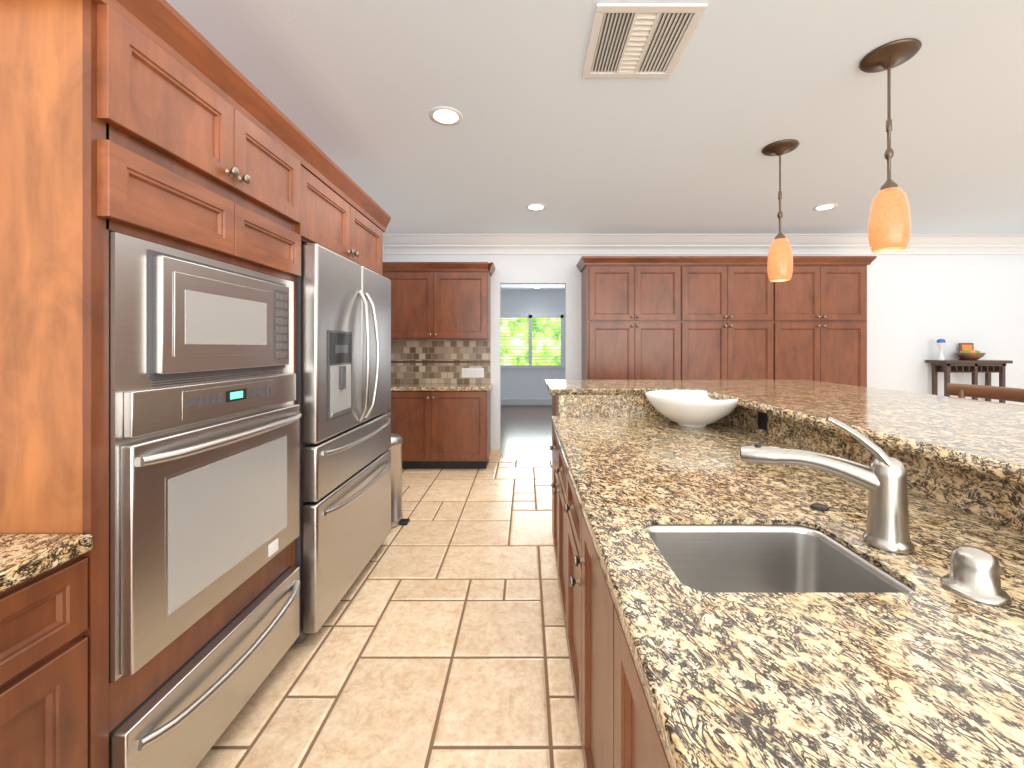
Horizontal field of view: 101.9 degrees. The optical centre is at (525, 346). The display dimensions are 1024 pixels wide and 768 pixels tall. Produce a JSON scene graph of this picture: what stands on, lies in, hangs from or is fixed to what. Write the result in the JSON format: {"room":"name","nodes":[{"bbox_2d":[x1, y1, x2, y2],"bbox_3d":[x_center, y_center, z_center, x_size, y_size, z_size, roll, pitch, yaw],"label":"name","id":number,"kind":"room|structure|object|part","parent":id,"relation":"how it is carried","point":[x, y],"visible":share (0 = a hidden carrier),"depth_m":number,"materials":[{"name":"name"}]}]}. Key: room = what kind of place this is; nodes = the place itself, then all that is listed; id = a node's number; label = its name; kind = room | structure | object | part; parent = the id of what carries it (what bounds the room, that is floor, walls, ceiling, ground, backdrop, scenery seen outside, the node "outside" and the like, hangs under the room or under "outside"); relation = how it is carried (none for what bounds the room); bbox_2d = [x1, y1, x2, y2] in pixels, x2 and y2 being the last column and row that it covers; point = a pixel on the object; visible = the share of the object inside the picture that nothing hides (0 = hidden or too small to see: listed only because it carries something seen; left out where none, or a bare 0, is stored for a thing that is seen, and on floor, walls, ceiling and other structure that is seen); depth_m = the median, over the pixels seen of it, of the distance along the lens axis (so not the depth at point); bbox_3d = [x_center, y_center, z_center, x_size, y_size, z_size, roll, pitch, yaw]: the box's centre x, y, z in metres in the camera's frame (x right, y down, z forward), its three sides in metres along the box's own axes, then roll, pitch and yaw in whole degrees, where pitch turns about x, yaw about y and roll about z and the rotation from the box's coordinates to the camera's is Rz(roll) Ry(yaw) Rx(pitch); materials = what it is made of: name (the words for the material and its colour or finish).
{"room":"kitchen","nodes":[
{"label":"kitchen","id":0,"kind":"room"},
{"bbox_2d":[383,244,384,261],"bbox_3d":[-1.740,0.018,0.880,0.120,2.665,8.160,0,0,0],"label":"wall","id":1,"kind":"structure","parent":0,"point":[383,244],"depth_m":4.89,"materials":[{"name":"white paint"}]},
{"bbox_2d":[196,405,583,767],"bbox_3d":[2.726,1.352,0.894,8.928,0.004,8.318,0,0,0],"label":"floor","id":2,"kind":"structure","parent":0,"point":[384,716],"depth_m":1.83,"materials":[{"name":"tile"}]},
{"bbox_2d":[0,0,390,767],"bbox_3d":[-1.254,0.215,-0.117,0.793,2.270,6.125,0,0,0],"label":"tall cabinet","id":3,"kind":"object","parent":2,"relation":"on","point":[195,297],"visible":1,"depth_m":1.13,"materials":[{"name":"brown wood"}]},
{"bbox_2d":[0,534,92,592],"bbox_3d":[-1.330,0.455,-1.105,0.640,0.040,4.151,0,0,0],"label":"countertop","id":4,"kind":"structure","parent":3,"relation":"on","point":[23,557],"depth_m":0.89,"materials":[{"name":"stone"}]},
{"bbox_3d":[-1.273,1.100,1.408,0.695,0.300,0.781,0,0,0],"label":"warming drawer","id":5,"kind":"part","parent":3,"relation":"part of","materials":[{"name":"grey metal"}]},
{"bbox_2d":[109,232,301,681],"bbox_3d":[-1.265,0.269,1.408,0.710,1.102,0.781,0,0,0],"label":"wall oven","id":6,"kind":"object","parent":3,"relation":"in","point":[204,416],"depth_m":1.21,"materials":[{"name":"grey metal"}]},
{"bbox_2d":[294,243,390,642],"bbox_3d":[-1.238,0.443,2.359,0.763,1.815,1.022,0,0,0],"label":"refrigerator","id":7,"kind":"object","parent":3,"relation":"in","point":[343,307],"depth_m":2.06,"materials":[{"name":"grey metal"}]},
{"bbox_2d":[389,433,409,528],"bbox_3d":[-1.065,1.009,3.180,0.330,0.682,0.280,0,0,0],"label":"trash can","id":8,"kind":"object","parent":2,"relation":"on","point":[397,519],"visible":0.36,"depth_m":3.12,"materials":[{"name":"silver metal"}]},
{"bbox_2d":[383,262,495,468],"bbox_3d":[-1.004,0.205,4.717,1.280,2.290,0.482,0,0,0],"label":"hutch","id":9,"kind":"object","parent":2,"relation":"on","point":[441,385],"visible":0.88,"depth_m":4.63,"materials":[{"name":"brown wood"}]},
{"bbox_2d":[577,256,876,386],"bbox_3d":[2.192,0.185,4.714,3.179,2.330,0.488,0,0,0],"label":"pantry","id":10,"kind":"object","parent":2,"relation":"on","point":[643,317],"visible":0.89,"depth_m":4.52,"materials":[{"name":"brown wood"}]},
{"bbox_2d":[545,380,1023,767],"bbox_3d":[1.179,0.755,1.350,2.083,1.189,3.900,0,0,0],"label":"kitchen island","id":11,"kind":"object","parent":2,"relation":"on","point":[751,573],"visible":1,"depth_m":0.92,"materials":[{"name":"brown stone"}]},
{"bbox_2d":[645,390,737,427],"bbox_3d":[0.919,0.348,2.300,0.500,0.172,0.500,0,0,0],"label":"bowl","id":12,"kind":"object","parent":11,"relation":"on","point":[680,408],"depth_m":2.22,"materials":[{"name":"white ceramic"}]},
{"bbox_2d":[645,525,912,592],"bbox_3d":[0.500,0.563,0.890,0.480,0.230,0.360,0,0,0],"label":"sink","id":13,"kind":"object","parent":11,"relation":"in","point":[683,558],"depth_m":1.04,"materials":[{"name":"silver metal"}]},
{"bbox_2d":[811,503,828,510],"bbox_3d":[0.794,0.431,1.121,0.042,0.007,0.042,0,0,0],"label":"button","id":14,"kind":"object","parent":11,"relation":"in","point":[814,506],"depth_m":1.11,"materials":[{"name":"black plastic"}]},
{"bbox_2d":[740,416,914,553],"bbox_3d":[0.689,0.298,0.970,0.300,0.273,0.203,0,0,0],"label":"faucet","id":15,"kind":"object","parent":11,"relation":"on","point":[886,530],"depth_m":0.93,"materials":[{"name":"silver metal"}]},
{"bbox_2d":[925,339,1012,402],"bbox_3d":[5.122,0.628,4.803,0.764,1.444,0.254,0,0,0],"label":"console table","id":16,"kind":"object","parent":2,"relation":"on","point":[968,362],"visible":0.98,"depth_m":4.74,"materials":[{"name":"brown wood"}]},
{"bbox_2d":[937,339,945,359],"bbox_3d":[4.810,0.029,4.810,0.074,0.246,0.074,0,0,0],"label":"vase","id":17,"kind":"object","parent":16,"relation":"on","point":[940,342],"depth_m":4.79,"materials":[{"name":"white ceramic"}]},
{"bbox_2d":[959,343,973,359],"bbox_3d":[5.207,0.052,4.907,0.160,0.200,0.021,0,0,0],"label":"photo frame","id":18,"kind":"object","parent":16,"relation":"on","point":[962,346],"depth_m":4.90,"materials":[{"name":"brown wood"}]},
{"bbox_2d":[955,350,985,359],"bbox_3d":[5.135,0.094,4.800,0.247,0.115,0.247,0,0,0],"label":"fruit bowl","id":19,"kind":"object","parent":16,"relation":"on","point":[963,354],"depth_m":4.74,"materials":[{"name":"brown wood"}]},
{"bbox_2d":[947,383,1023,402],"bbox_3d":[2.346,0.783,2.230,0.448,1.138,0.488,0,0,0],"label":"bar stool","id":20,"kind":"object","parent":2,"relation":"on","point":[960,390],"visible":0.27,"depth_m":2.30,"materials":[{"name":"brown wood"}]},
{"bbox_2d":[501,291,564,398],"bbox_3d":[0.750,0.018,7.430,7.740,2.665,4.700,0,0,0],"label":"wall","id":21,"kind":"structure","parent":0,"point":[516,383],"depth_m":9.66,"materials":[{"name":"grey paint"}]},
{"bbox_2d":[501,399,551,404],"bbox_3d":[0.750,1.280,9.649,7.500,0.140,0.019,0,0,0],"label":"baseboard","id":22,"kind":"structure","parent":21,"relation":"attached to","point":[503,401],"depth_m":9.64,"materials":[{"name":"white"}]},
{"bbox_2d":[501,314,564,367],"bbox_3d":[0.100,-0.146,9.635,1.650,1.257,0.090,0,0,0],"label":"window","id":23,"kind":"structure","parent":21,"relation":"in","point":[529,316],"depth_m":9.63,"materials":[{"name":"white"}]},
{"bbox_2d":[501,285,564,290],"bbox_3d":[0.750,-1.365,7.420,7.500,0.100,4.680,0,0,0],"label":"ceiling","id":24,"kind":"structure","parent":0,"point":[503,287],"depth_m":9.33,"materials":[{"name":"white paint"}]},
{"bbox_2d":[166,0,1023,233],"bbox_3d":[2.660,-1.365,0.840,9.080,0.100,8.480,0,0,0],"label":"ceiling","id":25,"kind":"structure","parent":0,"point":[362,80],"depth_m":2.33,"materials":[{"name":"white paint"}]},
{"bbox_2d":[429,106,462,125],"bbox_3d":[-0.455,-1.312,2.362,0.190,0.006,0.190,0,0,0],"label":"recessed light","id":26,"kind":"object","parent":25,"relation":"in","point":[448,116],"visible":1,"depth_m":2.36,"materials":[{"name":"white"}]},
{"bbox_2d":[526,204,545,210],"bbox_3d":[0.094,-1.312,3.898,0.190,0.006,0.190,0,0,0],"label":"recessed light","id":27,"kind":"object","parent":25,"relation":"in","point":[534,207],"visible":1,"depth_m":3.90,"materials":[{"name":"white"}]},
{"bbox_2d":[582,3,707,77],"bbox_3d":[0.482,-1.308,1.798,0.425,0.012,0.425,0,0,0],"label":"ceiling vent","id":28,"kind":"object","parent":25,"relation":"in","point":[627,40],"visible":1,"depth_m":1.76,"materials":[{"name":"white metal"}]},
{"bbox_2d":[761,139,798,281],"bbox_3d":[1.670,-0.875,2.729,0.213,0.877,0.213,0,0,0],"label":"pendant light","id":29,"kind":"object","parent":25,"relation":"hanging from","point":[780,255],"visible":1,"depth_m":2.69,"materials":[{"name":"orange glass"}]},
{"bbox_2d":[813,204,837,210],"bbox_3d":[2.808,-1.312,3.898,0.190,0.006,0.190,0,0,0],"label":"recessed light","id":30,"kind":"object","parent":25,"relation":"in","point":[825,206],"visible":1,"depth_m":3.90,"materials":[{"name":"white"}]},
{"bbox_2d":[859,38,921,252],"bbox_3d":[1.635,-0.875,1.869,0.213,0.877,0.213,0,0,0],"label":"pendant light","id":31,"kind":"object","parent":25,"relation":"hanging from","point":[889,226],"visible":1,"depth_m":1.84,"materials":[{"name":"orange glass"}]},
{"bbox_2d":[385,255,1023,457],"bbox_3d":[2.660,0.018,5.020,9.080,2.665,0.120,0,0,0],"label":"wall","id":32,"kind":"structure","parent":0,"point":[914,302],"depth_m":4.96,"materials":[{"name":"white paint"}]},
{"bbox_2d":[489,449,499,459],"bbox_3d":[2.660,1.285,4.952,8.680,0.130,0.014,0,0,0],"label":"baseboard","id":33,"kind":"structure","parent":32,"relation":"attached to","point":[494,453],"depth_m":4.95,"materials":[{"name":"tile"}]},
{"bbox_2d":[383,234,1023,254],"bbox_3d":[2.660,-1.210,4.889,8.680,0.210,0.140,0,0,0],"label":"crown molding","id":34,"kind":"structure","parent":32,"relation":"attached to","point":[394,244],"depth_m":4.89,"materials":[{"name":"white"}]},
{"label":"outside","id":35,"kind":"structure","parent":0,"visible":0},
{"bbox_2d":[501,318,560,364],"bbox_3d":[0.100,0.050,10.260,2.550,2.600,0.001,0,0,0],"label":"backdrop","id":36,"kind":"structure","parent":35,"point":[503,322],"depth_m":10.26,"materials":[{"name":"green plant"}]}
]}

